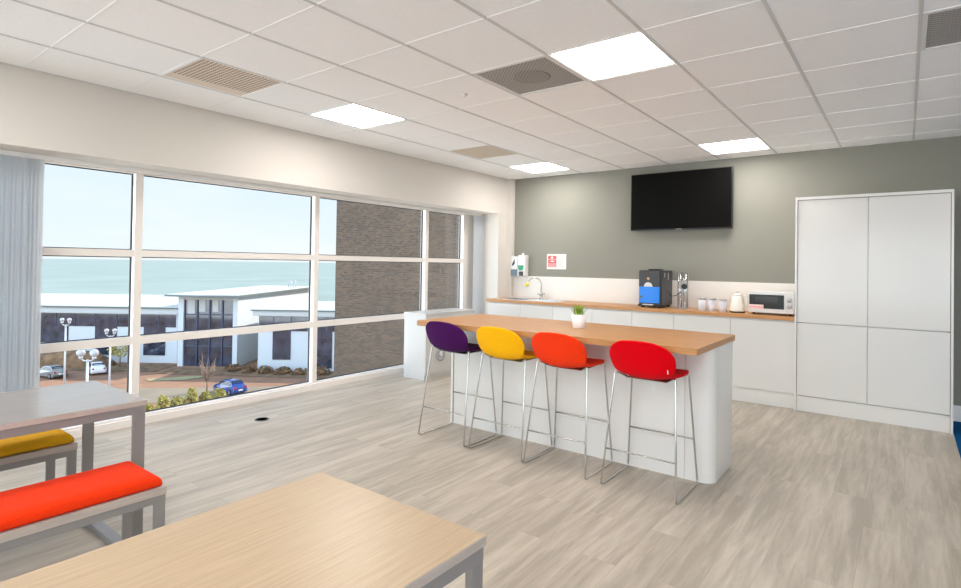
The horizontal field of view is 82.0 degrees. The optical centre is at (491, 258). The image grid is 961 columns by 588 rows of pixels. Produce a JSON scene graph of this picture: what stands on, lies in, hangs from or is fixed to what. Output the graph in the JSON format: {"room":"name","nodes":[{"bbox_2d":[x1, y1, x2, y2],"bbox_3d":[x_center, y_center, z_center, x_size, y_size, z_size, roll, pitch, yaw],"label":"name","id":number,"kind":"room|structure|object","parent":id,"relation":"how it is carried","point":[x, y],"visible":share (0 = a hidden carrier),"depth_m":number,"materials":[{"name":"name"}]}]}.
{"room":"common room","nodes":[
{"label":"common room","id":0,"kind":"room"},
{"bbox_2d":[0,63,507,313],"bbox_3d":[-3.295,-0.118,4.092,0.660,3.028,10.986,0,-1,37],"label":"wall","id":1,"kind":"structure","parent":0,"point":[45,114],"depth_m":4.81,"materials":[{"name":"white paint"}]},
{"bbox_2d":[1,154,473,437],"bbox_3d":[-2.846,0.337,4.941,0.125,2.150,8.500,0,-1,37],"label":"window","id":2,"kind":"structure","parent":1,"relation":"in","point":[135,253],"depth_m":5.44,"materials":[{"name":"white metal"}]},
{"bbox_2d":[0,154,44,392],"bbox_3d":[-3.455,0.288,3.820,0.088,2.025,0.528,0,-1,37],"label":"vertical blind","id":3,"kind":"object","parent":2,"relation":"attached to","point":[21,179],"visible":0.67,"depth_m":3.93,"materials":[{"name":"fabric"}]},
{"bbox_2d":[0,150,481,215],"bbox_3d":[-2.667,-0.722,4.862,0.040,0.027,8.350,0,-1,37],"label":"track","id":4,"kind":"object","parent":1,"relation":"attached to","point":[5,152],"visible":1,"depth_m":4.92,"materials":[{"name":"white metal"}]},
{"bbox_2d":[472,216,483,313],"bbox_3d":[-0.199,0.385,8.160,0.066,2.025,0.175,0,-1,37],"label":"vertical blind","id":5,"kind":"object","parent":1,"relation":"attached to","point":[478,237],"visible":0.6,"depth_m":8.13,"materials":[{"name":"fabric"}]},
{"bbox_2d":[0,0,960,179],"bbox_3d":[0.813,-1.481,1.071,10.800,0.450,11.436,0,-1,37],"label":"ceiling","id":6,"kind":"structure","parent":0,"point":[551,26],"depth_m":3.57,"materials":[{"name":"tile"}]},
{"bbox_2d":[160,58,281,96],"bbox_3d":[-1.887,-1.278,3.884,0.584,0.032,0.584,0,-1,37],"label":"ceiling vent","id":7,"kind":"object","parent":6,"relation":"in","point":[202,72],"visible":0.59,"depth_m":3.87,"materials":[{"name":"metal"}]},
{"bbox_2d":[311,104,403,127],"bbox_3d":[-1.167,-1.257,4.844,0.588,0.030,0.580,0,-1,37],"label":"recessed light","id":8,"kind":"object","parent":6,"relation":"in","point":[354,115],"visible":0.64,"depth_m":4.84,"materials":[{"name":"white plastic"}]},
{"bbox_2d":[0,0,960,179],"bbox_3d":[0.837,-1.254,1.017,9.618,0.004,10.986,0,-1,37],"label":"ceiling grid","id":9,"kind":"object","parent":6,"relation":"attached to","point":[921,2],"depth_m":3.67,"materials":[{"name":"grey metal"}]},
{"bbox_2d":[450,145,516,158],"bbox_3d":[-0.086,-1.224,6.283,0.584,0.032,0.584,0,-1,37],"label":"ceiling vent","id":10,"kind":"object","parent":6,"relation":"in","point":[486,151],"visible":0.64,"depth_m":6.29,"materials":[{"name":"metal"}]},
{"bbox_2d":[472,56,588,95],"bbox_3d":[0.273,-1.247,3.763,0.584,0.032,0.584,0,-1,37],"label":"ceiling vent","id":11,"kind":"object","parent":6,"relation":"in","point":[540,74],"visible":0.83,"depth_m":3.76,"materials":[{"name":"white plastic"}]},
{"bbox_2d":[511,163,567,172],"bbox_3d":[0.634,-1.203,7.243,0.588,0.030,0.580,0,-1,37],"label":"recessed light","id":12,"kind":"object","parent":6,"relation":"in","point":[541,167],"visible":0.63,"depth_m":7.26,"materials":[{"name":"white plastic"}]},
{"bbox_2d":[550,32,675,80],"bbox_3d":[0.753,-1.245,3.403,0.588,0.030,0.580,0,-1,37],"label":"recessed light","id":13,"kind":"object","parent":6,"relation":"in","point":[634,52],"visible":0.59,"depth_m":3.38,"materials":[{"name":"white plastic"}]},
{"bbox_2d":[699,138,769,153],"bbox_3d":[2.553,-1.191,5.802,0.588,0.030,0.580,0,-1,37],"label":"recessed light","id":14,"kind":"object","parent":6,"relation":"in","point":[749,144],"visible":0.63,"depth_m":5.80,"materials":[{"name":"white plastic"}]},
{"bbox_2d":[921,7,960,50],"bbox_3d":[2.553,-1.224,2.803,0.584,0.032,0.584,0,-1,37],"label":"ceiling vent","id":15,"kind":"object","parent":6,"relation":"in","point":[940,29],"visible":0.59,"depth_m":2.93,"materials":[{"name":"white plastic"}]},
{"bbox_2d":[0,372,960,587],"bbox_3d":[-1.272,1.533,2.537,5.735,0.250,11.386,0,-1,37],"label":"floor","id":16,"kind":"structure","parent":0,"point":[804,499],"depth_m":3.48,"materials":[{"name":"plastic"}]},
{"bbox_2d":[0,429,77,480],"bbox_3d":[-2.798,1.137,2.308,0.355,0.492,1.674,0,-1,37],"label":"bench","id":17,"kind":"object","parent":16,"relation":"on","point":[46,446],"visible":0.67,"depth_m":2.78,"materials":[{"name":"yellow fabric"}]},
{"bbox_2d":[0,429,73,456],"bbox_3d":[-2.792,0.916,2.314,0.331,0.051,1.642,0,-1,37],"label":"cushion","id":18,"kind":"object","parent":17,"relation":"on","point":[34,444],"depth_m":2.77,"materials":[{"name":"yellow fabric"}]},
{"bbox_2d":[0,380,146,544],"bbox_3d":[-2.453,1.015,2.047,0.670,0.740,1.869,0,-1,37],"label":"dining table","id":19,"kind":"object","parent":16,"relation":"on","point":[36,410],"visible":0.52,"depth_m":2.56,"materials":[{"name":"grey wood"}]},
{"bbox_2d":[0,461,166,551],"bbox_3d":[-2.029,1.142,1.754,0.345,0.492,1.712,0,-1,37],"label":"bench","id":20,"kind":"object","parent":16,"relation":"on","point":[31,513],"visible":0.82,"depth_m":2.15,"materials":[{"name":"fabric"}]},
{"bbox_2d":[0,472,486,587],"bbox_3d":[-0.819,1.025,0.817,0.653,0.740,1.802,0,-1,37],"label":"dining table","id":21,"kind":"object","parent":16,"relation":"on","point":[319,530],"visible":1,"depth_m":1.27,"materials":[{"name":"brown wood"}]},
{"bbox_2d":[255,417,269,420],"bbox_3d":[-2.031,1.421,4.888,0.124,0.004,0.124,0,-1,37],"label":"grommet","id":22,"kind":"object","parent":16,"relation":"on","point":[261,418],"visible":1,"depth_m":4.88,"materials":[{"name":"grey plastic"}]},
{"bbox_2d":[403,308,474,380],"bbox_3d":[-0.659,1.069,7.091,0.373,0.800,0.930,0,-1,37],"label":"base cabinet","id":23,"kind":"object","parent":16,"relation":"on","point":[417,345],"visible":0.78,"depth_m":6.75,"materials":[{"name":"grey"}]},
{"bbox_2d":[436,350,444,360],"bbox_3d":[-0.625,1.181,6.807,0.025,0.156,0.156,0,-1,37],"label":"round vent","id":24,"kind":"object","parent":23,"relation":"attached to","point":[440,355],"visible":0.81,"depth_m":6.79,"materials":[{"name":"grey"}]},
{"bbox_2d":[418,321,496,446],"bbox_3d":[-0.282,0.971,4.514,0.493,0.948,0.474,0,-1,37],"label":"bar stool","id":25,"kind":"object","parent":16,"relation":"on","point":[445,337],"visible":0.94,"depth_m":4.37,"materials":[{"name":"purple plastic"}]},
{"bbox_2d":[488,301,521,316],"bbox_3d":[0.327,1.050,7.867,0.560,0.884,0.539,0,-1,37],"label":"base cabinet","id":26,"kind":"object","parent":16,"relation":"on","point":[494,308],"visible":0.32,"depth_m":7.65,"materials":[{"name":"white"}]},
{"bbox_2d":[468,326,551,462],"bbox_3d":[0.141,0.974,4.197,0.493,0.948,0.474,0,-1,37],"label":"bar stool","id":27,"kind":"object","parent":16,"relation":"on","point":[503,344],"visible":0.96,"depth_m":4.06,"materials":[{"name":"yellow plastic"}]},
{"bbox_2d":[521,303,553,319],"bbox_3d":[0.752,1.053,7.548,0.501,0.884,0.539,0,-1,37],"label":"base cabinet","id":28,"kind":"object","parent":16,"relation":"on","point":[527,310],"visible":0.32,"depth_m":7.33,"materials":[{"name":"white"}]},
{"bbox_2d":[523,332,612,479],"bbox_3d":[0.538,0.976,3.899,0.493,0.948,0.474,0,-1,37],"label":"bar stool","id":29,"kind":"object","parent":16,"relation":"on","point":[563,351],"visible":1,"depth_m":3.76,"materials":[{"name":"orange plastic"}]},
{"bbox_2d":[553,306,592,322],"bbox_3d":[1.177,1.056,7.229,0.564,0.884,0.539,0,-1,37],"label":"base cabinet","id":30,"kind":"object","parent":16,"relation":"on","point":[564,313],"visible":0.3,"depth_m":7.07,"materials":[{"name":"white"}]},
{"bbox_2d":[417,314,734,483],"bbox_3d":[0.551,0.995,4.322,2.333,0.920,0.920,0,-1,37],"label":"kitchen island","id":31,"kind":"object","parent":16,"relation":"on","point":[707,357],"visible":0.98,"depth_m":3.98,"materials":[{"name":"brown wood"}]},
{"bbox_2d":[417,314,734,354],"bbox_3d":[0.558,0.555,4.327,2.333,0.040,0.920,0,-1,37],"label":"island countertop","id":32,"kind":"structure","parent":31,"relation":"on","point":[675,341],"depth_m":4.04,"materials":[{"name":"brown wood"}]},
{"bbox_2d":[570,303,586,328],"bbox_3d":[0.666,0.442,4.289,0.156,0.189,0.161,0,-1,37],"label":"potted plant","id":33,"kind":"object","parent":32,"relation":"on","point":[578,318],"visible":1,"depth_m":4.24,"materials":[{"name":"green plant"}]},
{"bbox_2d":[592,308,632,325],"bbox_3d":[1.610,1.058,6.904,0.518,0.884,0.539,0,-1,37],"label":"base cabinet","id":34,"kind":"object","parent":16,"relation":"on","point":[602,316],"visible":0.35,"depth_m":6.68,"materials":[{"name":"white"}]},
{"bbox_2d":[600,340,697,504],"bbox_3d":[1.012,0.979,3.543,0.493,0.948,0.474,0,-1,37],"label":"bar stool","id":35,"kind":"object","parent":16,"relation":"on","point":[640,360],"visible":1,"depth_m":3.41,"materials":[{"name":"red plastic"}]},
{"bbox_2d":[632,311,674,329],"bbox_3d":[2.016,1.061,6.599,0.497,0.884,0.539,0,-1,37],"label":"base cabinet","id":36,"kind":"object","parent":16,"relation":"on","point":[661,320],"visible":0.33,"depth_m":6.38,"materials":[{"name":"white"}]},
{"bbox_2d":[674,313,730,333],"bbox_3d":[2.456,1.064,6.269,0.603,0.884,0.539,0,-1,37],"label":"base cabinet","id":37,"kind":"object","parent":16,"relation":"on","point":[687,322],"visible":0.3,"depth_m":6.05,"materials":[{"name":"white"}]},
{"bbox_2d":[730,317,793,408],"bbox_3d":[2.940,1.067,5.906,0.608,0.884,0.539,0,-1,37],"label":"base cabinet","id":38,"kind":"object","parent":16,"relation":"on","point":[763,349],"visible":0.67,"depth_m":5.68,"materials":[{"name":"white"}]},
{"bbox_2d":[486,297,794,320],"bbox_3d":[1.636,0.598,6.878,3.865,0.035,0.562,0,-1,37],"label":"countertop","id":39,"kind":"structure","parent":38,"relation":"on","point":[633,307],"depth_m":6.44,"materials":[{"name":"brown wood"}]},
{"bbox_2d":[498,297,565,301],"bbox_3d":[0.581,0.642,7.677,0.960,0.148,0.400,0,-1,37],"label":"sink","id":40,"kind":"object","parent":39,"relation":"in","point":[513,298],"visible":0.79,"depth_m":7.65,"materials":[{"name":"silver metal"}]},
{"bbox_2d":[528,277,544,298],"bbox_3d":[0.640,0.417,7.818,0.212,0.309,0.139,0,-1,37],"label":"mixer tap","id":41,"kind":"object","parent":39,"relation":"on","point":[541,294],"visible":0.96,"depth_m":7.81,"materials":[{"name":"silver metal"}]},
{"bbox_2d":[638,269,671,307],"bbox_3d":[1.985,0.354,6.696,0.283,0.458,0.415,0,-1,37],"label":"coffee machine","id":42,"kind":"object","parent":39,"relation":"on","point":[654,284],"visible":1,"depth_m":6.57,"materials":[{"name":"grey plastic"}]},
{"bbox_2d":[638,304,660,306],"bbox_3d":[1.878,0.554,6.562,0.263,0.023,0.070,0,-1,37],"label":"drip tray","id":43,"kind":"object","parent":42,"relation":"on","point":[642,305],"depth_m":6.52,"materials":[{"name":"silver plastic"}]},
{"bbox_2d":[667,272,689,308],"bbox_3d":[2.188,0.372,6.499,0.268,0.425,0.095,0,-1,37],"label":"cup holder","id":44,"kind":"object","parent":39,"relation":"on","point":[683,286],"visible":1,"depth_m":6.47,"materials":[{"name":"silver metal"}]},
{"bbox_2d":[698,298,706,310],"bbox_3d":[2.379,0.513,6.231,0.090,0.142,0.090,0,-1,37],"label":"canister","id":45,"kind":"object","parent":39,"relation":"on","point":[701,301],"visible":1,"depth_m":6.20,"materials":[{"name":"grey"}]},
{"bbox_2d":[708,298,716,310],"bbox_3d":[2.465,0.514,6.167,0.090,0.142,0.090,0,-1,37],"label":"canister","id":46,"kind":"object","parent":39,"relation":"on","point":[711,301],"visible":0.99,"depth_m":6.13,"materials":[{"name":"grey"}]},
{"bbox_2d":[719,299,726,311],"bbox_3d":[2.555,0.514,6.099,0.090,0.142,0.090,0,-1,37],"label":"canister","id":47,"kind":"object","parent":39,"relation":"on","point":[722,302],"visible":1,"depth_m":6.06,"materials":[{"name":"grey"}]},
{"bbox_2d":[729,291,747,312],"bbox_3d":[2.687,0.469,6.001,0.199,0.234,0.160,0,-1,37],"label":"electric kettle","id":48,"kind":"object","parent":39,"relation":"on","point":[737,302],"visible":1,"depth_m":5.96,"materials":[{"name":"white plastic"}]},
{"bbox_2d":[749,291,794,315],"bbox_3d":[2.993,0.470,5.855,0.428,0.238,0.346,0,-1,37],"label":"microwave oven","id":49,"kind":"object","parent":39,"relation":"on","point":[780,302],"visible":0.96,"depth_m":5.72,"materials":[{"name":"white plastic"}]},
{"bbox_2d":[794,189,953,433],"bbox_3d":[3.671,0.456,5.354,1.214,2.114,0.576,0,-1,37],"label":"tall cabinet","id":50,"kind":"object","parent":16,"relation":"on","point":[874,321],"visible":1,"depth_m":5.10,"materials":[{"name":"white"}]},
{"bbox_2d":[513,136,960,414],"bbox_3d":[4.146,0.008,5.524,10.800,3.028,0.260,0,-1,37],"label":"wall","id":51,"kind":"structure","parent":0,"point":[584,217],"depth_m":6.51,"materials":[{"name":"grey paint"}]},
{"bbox_2d":[506,179,514,297],"bbox_3d":[0.278,0.157,8.230,0.090,2.678,0.070,0,-1,37],"label":"trim","id":52,"kind":"structure","parent":51,"relation":"attached to","point":[511,182],"depth_m":8.21,"materials":[{"name":"white paint"}]},
{"bbox_2d":[511,256,517,275],"bbox_3d":[0.360,0.111,8.139,0.115,0.290,0.118,0,-1,37],"label":"soap dispenser","id":53,"kind":"object","parent":51,"relation":"attached to","point":[514,259],"visible":0.84,"depth_m":8.09,"materials":[{"name":"white plastic"}]},
{"bbox_2d":[518,253,528,275],"bbox_3d":[0.461,0.086,8.062,0.126,0.340,0.120,0,-1,37],"label":"soap dispenser","id":54,"kind":"object","parent":51,"relation":"attached to","point":[523,260],"visible":1,"depth_m":8.02,"materials":[{"name":"white plastic"}]},
{"bbox_2d":[547,254,565,268],"bbox_3d":[0.915,0.043,7.792,0.310,0.215,0.008,0,-1,37],"label":"notice","id":55,"kind":"object","parent":51,"relation":"attached to","point":[554,261],"visible":1,"depth_m":7.79,"materials":[{"name":"white paper"}]},
{"bbox_2d":[631,166,733,230],"bbox_3d":[2.294,-0.706,6.719,1.220,0.712,0.098,0,-1,37],"label":"television","id":56,"kind":"object","parent":51,"relation":"attached to","point":[697,198],"visible":1,"depth_m":6.65,"materials":[{"name":"black plastic"}]},
{"bbox_2d":[953,405,960,421],"bbox_3d":[6.267,1.461,3.738,4.848,0.145,0.018,0,-1,37],"label":"baseboard","id":57,"kind":"structure","parent":51,"relation":"attached to","point":[956,409],"depth_m":5.17,"materials":[{"name":"white"}]},
{"bbox_2d":[953,421,960,457],"bbox_3d":[1.687,1.552,0.316,1.665,0.250,11.386,0,-1,37],"label":"floor","id":58,"kind":"structure","parent":0,"point":[956,425],"depth_m":4.78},
{"label":"outside","id":59,"kind":"structure","parent":0,"visible":0},
{"bbox_2d":[146,376,203,380],"bbox_3d":[-34.692,13.130,61.007,3.659,0.001,5.421,0,-1,37],"label":"lawn","id":60,"kind":"structure","parent":59,"point":[183,377],"depth_m":60.46,"materials":[{"name":"green plant"}]},
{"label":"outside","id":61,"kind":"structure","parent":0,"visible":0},
{"bbox_2d":[42,259,335,300],"bbox_3d":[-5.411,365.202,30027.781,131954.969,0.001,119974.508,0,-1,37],"label":"sea","id":62,"kind":"structure","parent":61,"point":[61,276],"depth_m":827.14,"materials":[{"name":"liquid"}]},
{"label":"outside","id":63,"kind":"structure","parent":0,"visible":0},
{"bbox_2d":[39,359,320,408],"bbox_3d":[-44.519,13.013,59.091,211.581,0.001,203.237,0,-1,37],"label":"ground","id":64,"kind":"structure","parent":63,"point":[118,378],"depth_m":60.10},
{"bbox_2d":[40,364,67,378],"bbox_3d":[-48.170,12.283,60.448,3.651,1.302,1.557,1,-1,25],"label":"parked car","id":65,"kind":"object","parent":64,"relation":"on","point":[50,371],"visible":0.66,"depth_m":59.71,"materials":[{"name":"grey paint"}]},
{"bbox_2d":[63,351,65,384],"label":"street lamp","id":66,"kind":"object","parent":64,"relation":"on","point":[64,371],"depth_m":46.84,"materials":[{"name":"grey metal"}]},
{"bbox_2d":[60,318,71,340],"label":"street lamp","id":67,"kind":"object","parent":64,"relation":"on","point":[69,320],"depth_m":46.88,"materials":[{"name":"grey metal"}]},
{"bbox_2d":[76,349,98,380],"bbox_3d":[-24.139,9.196,32.893,1.280,7.640,0.480,1,-1,0],"label":"street lamp","id":68,"kind":"object","parent":64,"relation":"on","point":[94,352],"visible":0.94,"depth_m":32.86,"materials":[{"name":"grey metal"}]},
{"bbox_2d":[89,361,106,374],"bbox_3d":[-45.075,12.373,63.041,1.557,1.273,3.651,1,-1,-42],"label":"parked car","id":69,"kind":"object","parent":64,"relation":"on","point":[95,367],"visible":0.92,"depth_m":61.94,"materials":[{"name":"white paint"}]},
{"bbox_2d":[40,363,176,370],"bbox_3d":[-49.598,12.972,66.498,19.777,0.001,16.485,0,-1,37],"label":"planting bed","id":70,"kind":"object","parent":64,"relation":"on","point":[123,367],"visible":0.25,"depth_m":66.22,"materials":[{"name":"brown soil"}]},
{"bbox_2d":[40,350,115,367],"bbox_3d":[-51.675,12.038,67.491,11.419,1.928,3.834,1,-1,0],"label":"bank","id":71,"kind":"object","parent":70,"relation":"on","point":[72,360],"visible":0.46,"depth_m":66.08,"materials":[{"name":"brown soil"}]},
{"bbox_2d":[106,345,127,366],"bbox_3d":[-44.795,11.358,66.493,2.555,3.488,2.550,1,-1,0],"label":"leafy tree","id":72,"kind":"object","parent":70,"relation":"on","point":[124,347],"visible":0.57,"depth_m":66.32,"materials":[{"name":"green plant"}]},
{"bbox_2d":[40,293,178,362],"bbox_3d":[-55.994,9.308,78.040,33.500,7.500,17.700,1,-1,0],"label":"building","id":73,"kind":"structure","parent":64,"relation":"on","point":[90,314],"depth_m":69.85,"materials":[{"name":"grey paint"}]},
{"bbox_2d":[108,347,110,385],"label":"street lamp","id":74,"kind":"object","parent":64,"relation":"on","point":[109,378],"depth_m":44.84,"materials":[{"name":"grey metal"}]},
{"bbox_2d":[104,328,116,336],"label":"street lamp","id":75,"kind":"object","parent":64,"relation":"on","point":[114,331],"depth_m":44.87,"materials":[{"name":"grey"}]},
{"bbox_2d":[145,403,154,410],"bbox_3d":[-29.144,12.680,46.559,1.241,1.024,1.254,1,-1,7],"label":"shrub","id":76,"kind":"object","parent":64,"relation":"on","point":[149,406],"visible":0.27,"depth_m":46.62,"materials":[{"name":"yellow plant"}]},
{"bbox_2d":[155,395,170,408],"bbox_3d":[-28.415,12.474,47.644,1.341,1.434,1.242,1,-1,8],"label":"shrub","id":77,"kind":"object","parent":64,"relation":"on","point":[163,401],"visible":0.81,"depth_m":47.52,"materials":[{"name":"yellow plant"}]},
{"bbox_2d":[170,396,183,405],"bbox_3d":[-27.689,12.674,48.792,1.206,1.144,1.224,0,-1,33],"label":"shrub","id":78,"kind":"object","parent":64,"relation":"on","point":[177,400],"visible":0.74,"depth_m":48.55,"materials":[{"name":"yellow plant"}]},
{"bbox_2d":[183,387,197,403],"bbox_3d":[-26.979,12.429,49.859,1.226,1.678,1.252,1,-1,23],"label":"shrub","id":79,"kind":"object","parent":64,"relation":"on","point":[192,395],"visible":0.91,"depth_m":49.64,"materials":[{"name":"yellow plant"}]},
{"bbox_2d":[198,390,211,400],"bbox_3d":[-26.440,12.725,51.033,1.274,1.123,1.249,1,-1,-14],"label":"shrub","id":80,"kind":"object","parent":64,"relation":"on","point":[206,395],"visible":0.86,"depth_m":50.70,"materials":[{"name":"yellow plant"}]},
{"bbox_2d":[212,388,225,397],"bbox_3d":[-25.597,12.749,52.061,1.326,1.136,1.310,1,-1,-29],"label":"shrub","id":81,"kind":"object","parent":64,"relation":"on","point":[219,392],"visible":0.87,"depth_m":51.91,"materials":[{"name":"yellow plant"}]},
{"bbox_2d":[164,280,308,366],"bbox_3d":[-35.028,8.367,81.004,9.400,10.070,29.800,1,-1,0],"label":"block","id":82,"kind":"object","parent":64,"relation":"on","point":[231,307],"visible":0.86,"depth_m":68.16,"materials":[{"name":"grey paint"}]},
{"bbox_2d":[187,300,194,313],"bbox_3d":[-37.042,5.950,68.150,0.900,1.750,0.040,1,-1,0],"label":"blind","id":83,"kind":"object","parent":82,"relation":"hanging from","point":[190,303],"depth_m":68.13,"materials":[{"name":"grey"}]},
{"bbox_2d":[199,300,205,311],"bbox_3d":[-35.690,5.821,68.152,0.800,1.450,0.040,1,-1,0],"label":"blind","id":84,"kind":"object","parent":82,"relation":"hanging from","point":[202,303],"depth_m":68.13,"materials":[{"name":"grey fabric"}]},
{"bbox_2d":[213,300,218,311],"bbox_3d":[-34.040,5.845,68.152,0.700,1.450,0.040,1,-1,0],"label":"blind","id":85,"kind":"object","parent":82,"relation":"hanging from","point":[215,302],"depth_m":68.13,"materials":[{"name":"grey fabric"}]},
{"bbox_2d":[159,368,333,378],"bbox_3d":[-26.292,13.295,64.542,21.576,0.001,16.686,0,-1,37],"label":"planting bed","id":86,"kind":"object","parent":64,"relation":"on","point":[193,371],"visible":0.4,"depth_m":63.67,"materials":[{"name":"brown soil"}]},
{"bbox_2d":[224,364,242,371],"bbox_3d":[-30.466,12.909,65.499,2.171,0.905,2.233,1,-1,-35],"label":"shrub","id":87,"kind":"object","parent":86,"relation":"on","point":[231,367],"visible":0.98,"depth_m":65.22,"materials":[{"name":"brown plant"}]},
{"bbox_2d":[241,365,257,373],"bbox_3d":[-28.518,12.941,64.589,2.096,0.913,1.899,1,-1,5],"label":"shrub","id":88,"kind":"object","parent":86,"relation":"on","point":[248,369],"visible":0.96,"depth_m":64.47,"materials":[{"name":"brown plant"}]},
{"bbox_2d":[256,365,275,374],"bbox_3d":[-26.358,12.928,64.232,2.322,1.022,2.276,1,-1,17],"label":"shrub","id":89,"kind":"object","parent":86,"relation":"on","point":[268,368],"visible":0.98,"depth_m":64.00,"materials":[{"name":"brown plant"}]},
{"bbox_2d":[274,366,291,374],"bbox_3d":[-24.321,12.966,64.213,2.263,0.959,2.263,1,-1,-44],"label":"shrub","id":90,"kind":"object","parent":86,"relation":"on","point":[281,370],"visible":0.97,"depth_m":63.75,"materials":[{"name":"brown plant"}]},
{"bbox_2d":[290,367,306,374],"bbox_3d":[-22.099,13.035,63.956,2.282,0.886,2.301,1,-1,-35],"label":"shrub","id":91,"kind":"object","parent":86,"relation":"on","point":[299,370],"visible":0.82,"depth_m":63.56,"materials":[{"name":"brown plant"}]},
{"bbox_2d":[317,366,330,375],"bbox_3d":[-19.703,12.954,63.989,2.112,1.120,2.084,1,-1,-42],"label":"shrub","id":92,"kind":"object","parent":86,"relation":"on","point":[320,371],"visible":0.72,"depth_m":63.52,"materials":[{"name":"brown plant"}]},
{"bbox_2d":[250,301,334,370],"bbox_3d":[-20.348,9.847,72.814,16.400,7.360,15.150,1,-1,0],"label":"white annexe","id":93,"kind":"structure","parent":64,"relation":"on","point":[289,348],"depth_m":65.86,"materials":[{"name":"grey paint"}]},
{"bbox_2d":[334,200,458,375],"bbox_3d":[1.306,2.640,23.969,15.460,21.300,8.200,0,-1,37],"label":"brick wing","id":94,"kind":"object","parent":64,"relation":"on","point":[361,288],"visible":0.04,"depth_m":23.45,"materials":[{"name":"grey"}]},
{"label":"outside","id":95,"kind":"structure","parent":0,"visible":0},
{"bbox_2d":[117,386,277,402],"bbox_3d":[-43.756,12.905,51.270,57.781,0.001,62.018,0,-1,37],"label":"road","id":96,"kind":"structure","parent":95,"point":[151,395],"depth_m":54.45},
{"bbox_2d":[200,357,215,390],"bbox_3d":[-28.074,11.305,54.342,1.745,3.801,1.890,1,-1,0],"label":"bare tree","id":97,"kind":"object","parent":96,"relation":"on","point":[206,377],"visible":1,"depth_m":54.40,"materials":[{"name":"brown plant"}]},
{"bbox_2d":[213,378,246,394],"bbox_3d":[-25.773,12.532,54.446,3.651,1.332,1.557,0,-1,34],"label":"parked car","id":98,"kind":"object","parent":96,"relation":"on","point":[231,386],"visible":0.91,"depth_m":53.66,"materials":[{"name":"blue paint"}]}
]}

